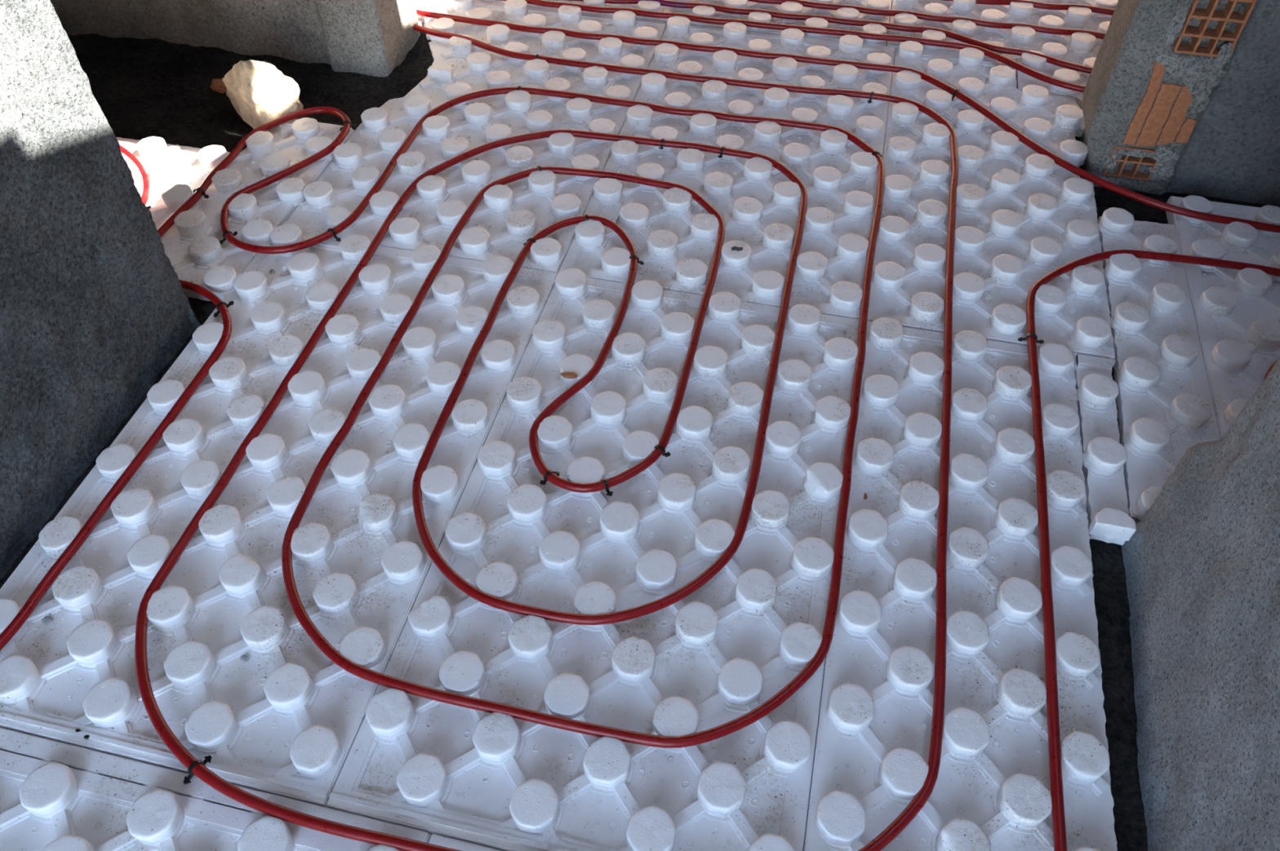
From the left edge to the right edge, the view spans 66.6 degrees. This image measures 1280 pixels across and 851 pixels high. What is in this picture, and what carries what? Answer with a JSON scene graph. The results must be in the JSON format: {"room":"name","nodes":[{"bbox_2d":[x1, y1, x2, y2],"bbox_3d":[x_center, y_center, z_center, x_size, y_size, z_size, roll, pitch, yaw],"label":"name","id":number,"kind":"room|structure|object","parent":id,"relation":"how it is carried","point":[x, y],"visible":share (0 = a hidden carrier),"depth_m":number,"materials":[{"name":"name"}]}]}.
{"room":"building construction site","nodes":[
{"label":"building construction site","id":0,"kind":"room"},
{"bbox_2d":[0,0,200,581],"bbox_3d":[-1.488,0.276,-0.106,0.249,2.699,3.831,10,50,8],"label":"wall","id":1,"kind":"structure","parent":0,"point":[94,308],"depth_m":1.70,"materials":[{"name":"grey concrete"}]},
{"bbox_2d":[49,0,420,77],"bbox_3d":[-1.389,-2.079,1.946,1.461,2.699,0.251,10,50,8],"label":"wall","id":2,"kind":"structure","parent":0,"point":[371,37],"depth_m":2.78,"materials":[{"name":"grey concrete"}]},
{"bbox_2d":[0,31,1279,850],"bbox_3d":[0.789,0.207,1.735,7.225,0.035,7.310,10,50,8],"label":"floor","id":3,"kind":"structure","parent":0,"point":[143,88],"depth_m":2.66,"materials":[{"name":"black"}]},
{"bbox_2d":[0,727,431,850],"bbox_3d":[-0.755,0.649,1.315,0.850,0.060,0.395,10,50,8],"label":"panel","id":4,"kind":"object","parent":3,"relation":"on","point":[55,796],"visible":0.99,"depth_m":1.39,"materials":[{"name":"white plastic"}]},
{"bbox_2d":[183,755,212,784],"bbox_3d":[-0.645,0.498,1.417,0.014,0.026,0.048,32,56,25],"label":"clip","id":5,"kind":"object","parent":4,"relation":"attached to","point":[207,759],"visible":1,"depth_m":1.41,"materials":[{"name":"black plastic"}]},
{"bbox_2d":[209,78,226,93],"bbox_3d":[-1.169,-0.951,2.728,0.074,0.033,0.044,10,50,8],"label":"fragment","id":6,"kind":"object","parent":3,"relation":"on","point":[218,86],"visible":0.69,"depth_m":2.71,"materials":[{"name":"orange ceramic"}]},
{"bbox_2d":[115,117,354,301],"bbox_3d":[-1.125,-0.585,2.389,0.635,0.061,0.688,10,50,8],"label":"panel","id":7,"kind":"object","parent":3,"relation":"on","point":[193,247],"visible":0.54,"depth_m":2.36,"materials":[{"name":"white plastic"}]},
{"bbox_2d":[120,145,150,204],"bbox_3d":[-1.274,-0.633,2.398,0.095,0.017,0.444,-25,53,-20],"label":"pipe","id":8,"kind":"object","parent":7,"relation":"on","point":[145,194],"visible":0.55,"depth_m":2.38,"materials":[{"name":"red plastic"}]},
{"bbox_2d":[192,186,208,199],"bbox_3d":[-1.055,-0.560,2.337,0.042,0.024,0.014,18,51,15],"label":"clip","id":9,"kind":"object","parent":7,"relation":"on","point":[201,189],"visible":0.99,"depth_m":2.33,"materials":[{"name":"black plastic"}]},
{"bbox_2d":[219,230,237,244],"bbox_3d":[-0.943,-0.433,2.227,0.046,0.026,0.014,-28,55,-22],"label":"clip","id":10,"kind":"object","parent":7,"relation":"attached to","point":[224,233],"visible":0.96,"depth_m":2.23,"materials":[{"name":"black plastic"}]},
{"bbox_2d":[339,120,357,130],"bbox_3d":[-0.759,-0.781,2.531,0.046,0.025,0.014,-12,50,-10],"label":"clip","id":11,"kind":"object","parent":7,"relation":"attached to","point":[345,121],"visible":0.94,"depth_m":2.53,"materials":[{"name":"black plastic"}]},
{"bbox_2d":[222,59,303,130],"bbox_3d":[-0.998,-0.892,2.580,0.218,0.179,0.148,35,57,27],"label":"stone","id":12,"kind":"object","parent":3,"relation":"on","point":[260,93],"visible":0.9,"depth_m":2.53,"materials":[{"name":"beige stone"}]},
{"bbox_2d":[0,223,557,808],"bbox_3d":[-0.654,0.045,1.842,0.688,0.061,1.210,10,50,8],"label":"panel","id":13,"kind":"object","parent":3,"relation":"on","point":[286,721],"visible":0.94,"depth_m":1.72,"materials":[{"name":"white plastic"}]},
{"bbox_2d":[41,616,53,622],"bbox_3d":[-0.977,0.320,1.606,0.019,0.007,0.012,10,50,8],"label":"pebble","id":14,"kind":"object","parent":13,"relation":"on","point":[46,619],"visible":1,"depth_m":1.60,"materials":[{"name":"grey stone"}]},
{"bbox_2d":[0,280,231,650],"bbox_3d":[-0.958,0.050,1.805,0.239,0.017,1.008,-1,49,-1],"label":"pipe","id":15,"kind":"object","parent":13,"relation":"on","point":[36,597],"visible":0.9,"depth_m":1.76,"materials":[{"name":"red plastic"}]},
{"bbox_2d":[213,301,234,317],"bbox_3d":[-0.886,-0.252,2.069,0.014,0.026,0.050,35,57,27],"label":"clip","id":16,"kind":"object","parent":13,"relation":"attached to","point":[215,314],"visible":1,"depth_m":2.06,"materials":[{"name":"black plastic"}]},
{"bbox_2d":[240,655,248,661],"bbox_3d":[-0.633,0.373,1.561,0.014,0.006,0.010,10,50,8],"label":"pebble","id":17,"kind":"object","parent":13,"relation":"on","point":[244,658],"visible":1,"depth_m":1.56,"materials":[{"name":"grey stone"}]},
{"bbox_2d":[269,269,275,274],"bbox_3d":[-0.825,-0.345,2.186,0.012,0.009,0.012,10,50,8],"label":"pebble","id":18,"kind":"object","parent":13,"relation":"on","point":[272,271],"visible":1,"depth_m":2.18,"materials":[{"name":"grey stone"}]},
{"bbox_2d":[325,228,341,242],"bbox_3d":[-0.706,-0.440,2.234,0.046,0.026,0.014,27,54,22],"label":"clip","id":19,"kind":"object","parent":13,"relation":"attached to","point":[331,230],"visible":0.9,"depth_m":2.23,"materials":[{"name":"black plastic"}]},
{"bbox_2d":[414,0,442,26],"bbox_3d":[-0.877,-1.575,3.253,0.680,0.060,0.880,10,50,8],"label":"panel","id":20,"kind":"object","parent":3,"relation":"on","point":[423,5],"visible":0.15,"depth_m":2.96,"materials":[{"name":"white plastic"}]},
{"bbox_2d":[428,834,501,850],"bbox_3d":[0.120,0.803,1.183,0.941,0.061,0.395,10,50,8],"label":"panel","id":21,"kind":"object","parent":3,"relation":"on","point":[437,840],"visible":0.89,"depth_m":1.37,"materials":[{"name":"white plastic"}]},
{"bbox_2d":[281,0,666,273],"bbox_3d":[-0.401,-0.843,2.616,0.721,0.061,1.198,10,50,8],"label":"panel","id":22,"kind":"object","parent":3,"relation":"on","point":[508,215],"visible":0.92,"depth_m":2.52,"materials":[{"name":"white plastic"}]},
{"bbox_2d":[523,237,535,245],"bbox_3d":[-0.244,-0.414,2.212,0.048,0.025,0.014,21,52,17],"label":"clip","id":23,"kind":"object","parent":22,"relation":"attached to","point":[530,238],"visible":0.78,"depth_m":2.20,"materials":[{"name":"black plastic"}]},
{"bbox_2d":[416,8,1279,233],"bbox_3d":[0.473,-0.951,2.681,2.592,0.017,0.352,21,52,17],"label":"pipe","id":24,"kind":"object","parent":22,"relation":"on","point":[1028,142],"visible":0.96,"depth_m":2.68,"materials":[{"name":"red plastic"}]},
{"bbox_2d":[479,0,668,20],"bbox_3d":[-0.204,-1.536,3.220,0.690,0.060,0.677,10,50,8],"label":"panel","id":25,"kind":"object","parent":3,"relation":"on","point":[651,6],"visible":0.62,"depth_m":2.98,"materials":[{"name":"white plastic"}]},
{"bbox_2d":[326,268,859,850],"bbox_3d":[0.013,0.162,1.742,0.680,0.061,1.210,10,50,8],"label":"panel","id":26,"kind":"object","parent":3,"relation":"on","point":[704,660],"visible":0.99,"depth_m":1.62,"materials":[{"name":"white plastic"}]},
{"bbox_2d":[134,24,958,850],"bbox_3d":[-0.239,-0.258,2.075,1.854,0.017,2.258,10,50,8],"label":"pipe","id":27,"kind":"object","parent":26,"relation":"on","point":[167,736],"visible":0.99,"depth_m":1.85,"materials":[{"name":"red plastic"}]},
{"bbox_2d":[539,470,559,485],"bbox_3d":[-0.164,0.092,1.772,0.014,0.026,0.045,35,57,27],"label":"clip","id":28,"kind":"object","parent":26,"relation":"attached to","point":[542,482],"visible":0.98,"depth_m":1.76,"materials":[{"name":"black plastic"}]},
{"bbox_2d":[560,372,577,378],"bbox_3d":[-0.140,-0.099,1.926,0.036,0.007,0.018,10,50,8],"label":"chip","id":29,"kind":"object","parent":26,"relation":"on","point":[567,375],"visible":1,"depth_m":1.92,"materials":[{"name":"orange ceramic"}]},
{"bbox_2d":[600,478,613,496],"bbox_3d":[-0.063,0.108,1.758,0.014,0.026,0.050,-22,53,-19],"label":"clip","id":30,"kind":"object","parent":26,"relation":"attached to","point":[609,493],"visible":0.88,"depth_m":1.75,"materials":[{"name":"black plastic"}]},
{"bbox_2d":[653,444,671,457],"bbox_3d":[0.036,0.047,1.811,0.046,0.025,0.014,22,52,18],"label":"clip","id":31,"kind":"object","parent":26,"relation":"attached to","point":[666,455],"visible":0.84,"depth_m":1.80,"materials":[{"name":"black plastic"}]},
{"bbox_2d":[558,15,894,319],"bbox_3d":[0.281,-0.723,2.513,0.678,0.061,1.198,10,50,8],"label":"panel","id":32,"kind":"object","parent":3,"relation":"on","point":[674,237],"visible":0.94,"depth_m":2.41,"materials":[{"name":"white plastic"}]},
{"bbox_2d":[629,254,644,265],"bbox_3d":[-0.013,-0.370,2.174,0.045,0.025,0.014,-1,49,-1],"label":"clip","id":33,"kind":"object","parent":32,"relation":"attached to","point":[641,262],"visible":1,"depth_m":2.17,"materials":[{"name":"black plastic"}]},
{"bbox_2d":[657,138,664,149],"bbox_3d":[0.057,-0.716,2.477,0.014,0.026,0.050,10,50,8],"label":"clip","id":34,"kind":"object","parent":32,"relation":"attached to","point":[662,140],"visible":0.88,"depth_m":2.47,"materials":[{"name":"black plastic"}]},
{"bbox_2d":[717,146,725,158],"bbox_3d":[0.209,-0.691,2.456,0.014,0.026,0.047,19,52,16],"label":"clip","id":35,"kind":"object","parent":32,"relation":"attached to","point":[720,156],"visible":0.86,"depth_m":2.44,"materials":[{"name":"black plastic"}]},
{"bbox_2d":[867,91,874,103],"bbox_3d":[0.626,-0.889,2.630,0.014,0.026,0.046,20,52,16],"label":"clip","id":36,"kind":"object","parent":32,"relation":"attached to","point":[869,101],"visible":0.88,"depth_m":2.62,"materials":[{"name":"black plastic"}]},
{"bbox_2d":[871,151,882,157],"bbox_3d":[0.590,-0.677,2.443,0.042,0.024,0.014,-22,52,-18],"label":"clip","id":37,"kind":"object","parent":32,"relation":"attached to","point":[874,152],"visible":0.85,"depth_m":2.44,"materials":[{"name":"black plastic"}]},
{"bbox_2d":[659,0,892,46],"bbox_3d":[0.466,-1.419,3.120,0.680,0.061,0.677,10,50,8],"label":"panel","id":38,"kind":"object","parent":3,"relation":"on","point":[790,7],"visible":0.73,"depth_m":2.95,"materials":[{"name":"white plastic"}]},
{"bbox_2d":[564,0,1092,74],"bbox_3d":[0.573,-1.178,2.879,1.886,0.018,0.141,13,50,11],"label":"pipe","id":39,"kind":"object","parent":38,"relation":"on","point":[960,37],"visible":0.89,"depth_m":2.89,"materials":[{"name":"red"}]},
{"bbox_2d":[803,317,1117,850],"bbox_3d":[0.555,0.259,1.659,0.432,0.060,1.212,10,50,8],"label":"panel","id":40,"kind":"object","parent":3,"relation":"on","point":[991,792],"visible":0.95,"depth_m":1.60,"materials":[{"name":"white plastic"}]},
{"bbox_2d":[866,40,1115,367],"bbox_3d":[0.958,-0.605,2.412,0.710,0.061,1.198,10,50,8],"label":"panel","id":41,"kind":"object","parent":3,"relation":"on","point":[1021,216],"visible":0.88,"depth_m":2.32,"materials":[{"name":"white plastic"}]},
{"bbox_2d":[498,0,1085,92],"bbox_3d":[0.404,-1.160,2.862,2.150,0.017,0.167,14,50,11],"label":"pipe","id":42,"kind":"object","parent":41,"relation":"on","point":[1012,64],"visible":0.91,"depth_m":2.85,"materials":[{"name":"red plastic"}]},
{"bbox_2d":[951,88,960,100],"bbox_3d":[0.857,-0.899,2.638,0.048,0.025,0.014,-35,57,-26],"label":"clip","id":43,"kind":"object","parent":41,"relation":"attached to","point":[956,90],"visible":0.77,"depth_m":2.63,"materials":[{"name":"black plastic"}]},
{"bbox_2d":[885,0,1118,66],"bbox_3d":[1.135,-1.301,3.020,0.692,0.060,0.677,10,50,8],"label":"panel","id":44,"kind":"object","parent":3,"relation":"on","point":[1075,48],"visible":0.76,"depth_m":2.92,"materials":[{"name":"white plastic"}]},
{"bbox_2d":[747,0,1106,39],"bbox_3d":[0.848,-1.222,2.918,1.383,0.017,0.044,10,50,8],"label":"pipe","id":45,"kind":"object","parent":44,"relation":"on","point":[805,3],"visible":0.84,"depth_m":2.91,"materials":[{"name":"red plastic"}]},
{"bbox_2d":[942,0,1114,15],"bbox_3d":[1.236,-1.280,2.970,0.739,0.017,0.036,9,49,7],"label":"pipe","id":46,"kind":"object","parent":44,"relation":"on","point":[1037,5],"visible":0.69,"depth_m":2.96,"materials":[{"name":"red plastic"}]},
{"bbox_2d":[1015,50,1096,109],"bbox_3d":[1.188,-0.974,2.735,0.242,0.060,0.202,10,50,8],"label":"panel","id":47,"kind":"object","parent":3,"relation":"on","point":[1036,63],"visible":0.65,"depth_m":2.74,"materials":[{"name":"white plastic"}]},
{"bbox_2d":[1074,354,1136,545],"bbox_3d":[0.884,0.028,1.861,0.076,0.060,0.464,10,50,8],"label":"panel","id":48,"kind":"object","parent":3,"relation":"on","point":[1104,458],"visible":0.97,"depth_m":1.81,"materials":[{"name":"white plastic"}]},
{"bbox_2d":[1097,207,1220,524],"bbox_3d":[1.072,-0.155,2.021,0.183,0.060,0.932,10,50,8],"label":"panel","id":49,"kind":"object","parent":3,"relation":"on","point":[1165,406],"visible":0.82,"depth_m":1.99,"materials":[{"name":"white plastic"}]},
{"bbox_2d":[1165,195,1279,438],"bbox_3d":[1.473,-0.130,2.000,0.611,0.061,1.034,10,50,8],"label":"panel","id":50,"kind":"object","parent":3,"relation":"on","point":[1237,313],"visible":0.71,"depth_m":2.12,"materials":[{"name":"white plastic"}]},
{"bbox_2d":[1026,249,1279,850],"bbox_3d":[0.809,0.109,1.758,0.529,0.017,1.726,26,54,21],"label":"pipe","id":51,"kind":"object","parent":50,"relation":"on","point":[1060,841],"visible":1,"depth_m":1.70,"materials":[{"name":"red plastic"}]},
{"bbox_2d":[1017,333,1044,344],"bbox_3d":[0.809,-0.179,2.011,0.050,0.026,0.014,18,51,15],"label":"clip","id":52,"kind":"object","parent":51,"relation":"attached to","point":[1021,339],"visible":0.98,"depth_m":2.01,"materials":[{"name":"black plastic"}]},
{"bbox_2d":[1263,358,1278,380],"bbox_3d":[1.319,-0.123,1.962,0.068,0.017,0.355,36,58,27],"label":"pipe","id":53,"kind":"object","parent":50,"relation":"on","point":[1273,363],"visible":0.09,"depth_m":1.94,"materials":[{"name":"red plastic"}]},
{"bbox_2d":[1080,0,1279,205],"bbox_3d":[1.608,-1.486,1.438,1.025,2.699,0.224,10,50,8],"label":"wall","id":54,"kind":"structure","parent":0,"point":[1180,96],"depth_m":2.27,"materials":[{"name":"grey concrete"}]},
{"bbox_2d":[1121,356,1279,850],"bbox_3d":[0.933,0.749,-0.512,1.014,2.699,3.705,10,50,8],"label":"wall","id":55,"kind":"structure","parent":0,"point":[1202,566],"depth_m":1.34,"materials":[{"name":"grey concrete"}]}
]}

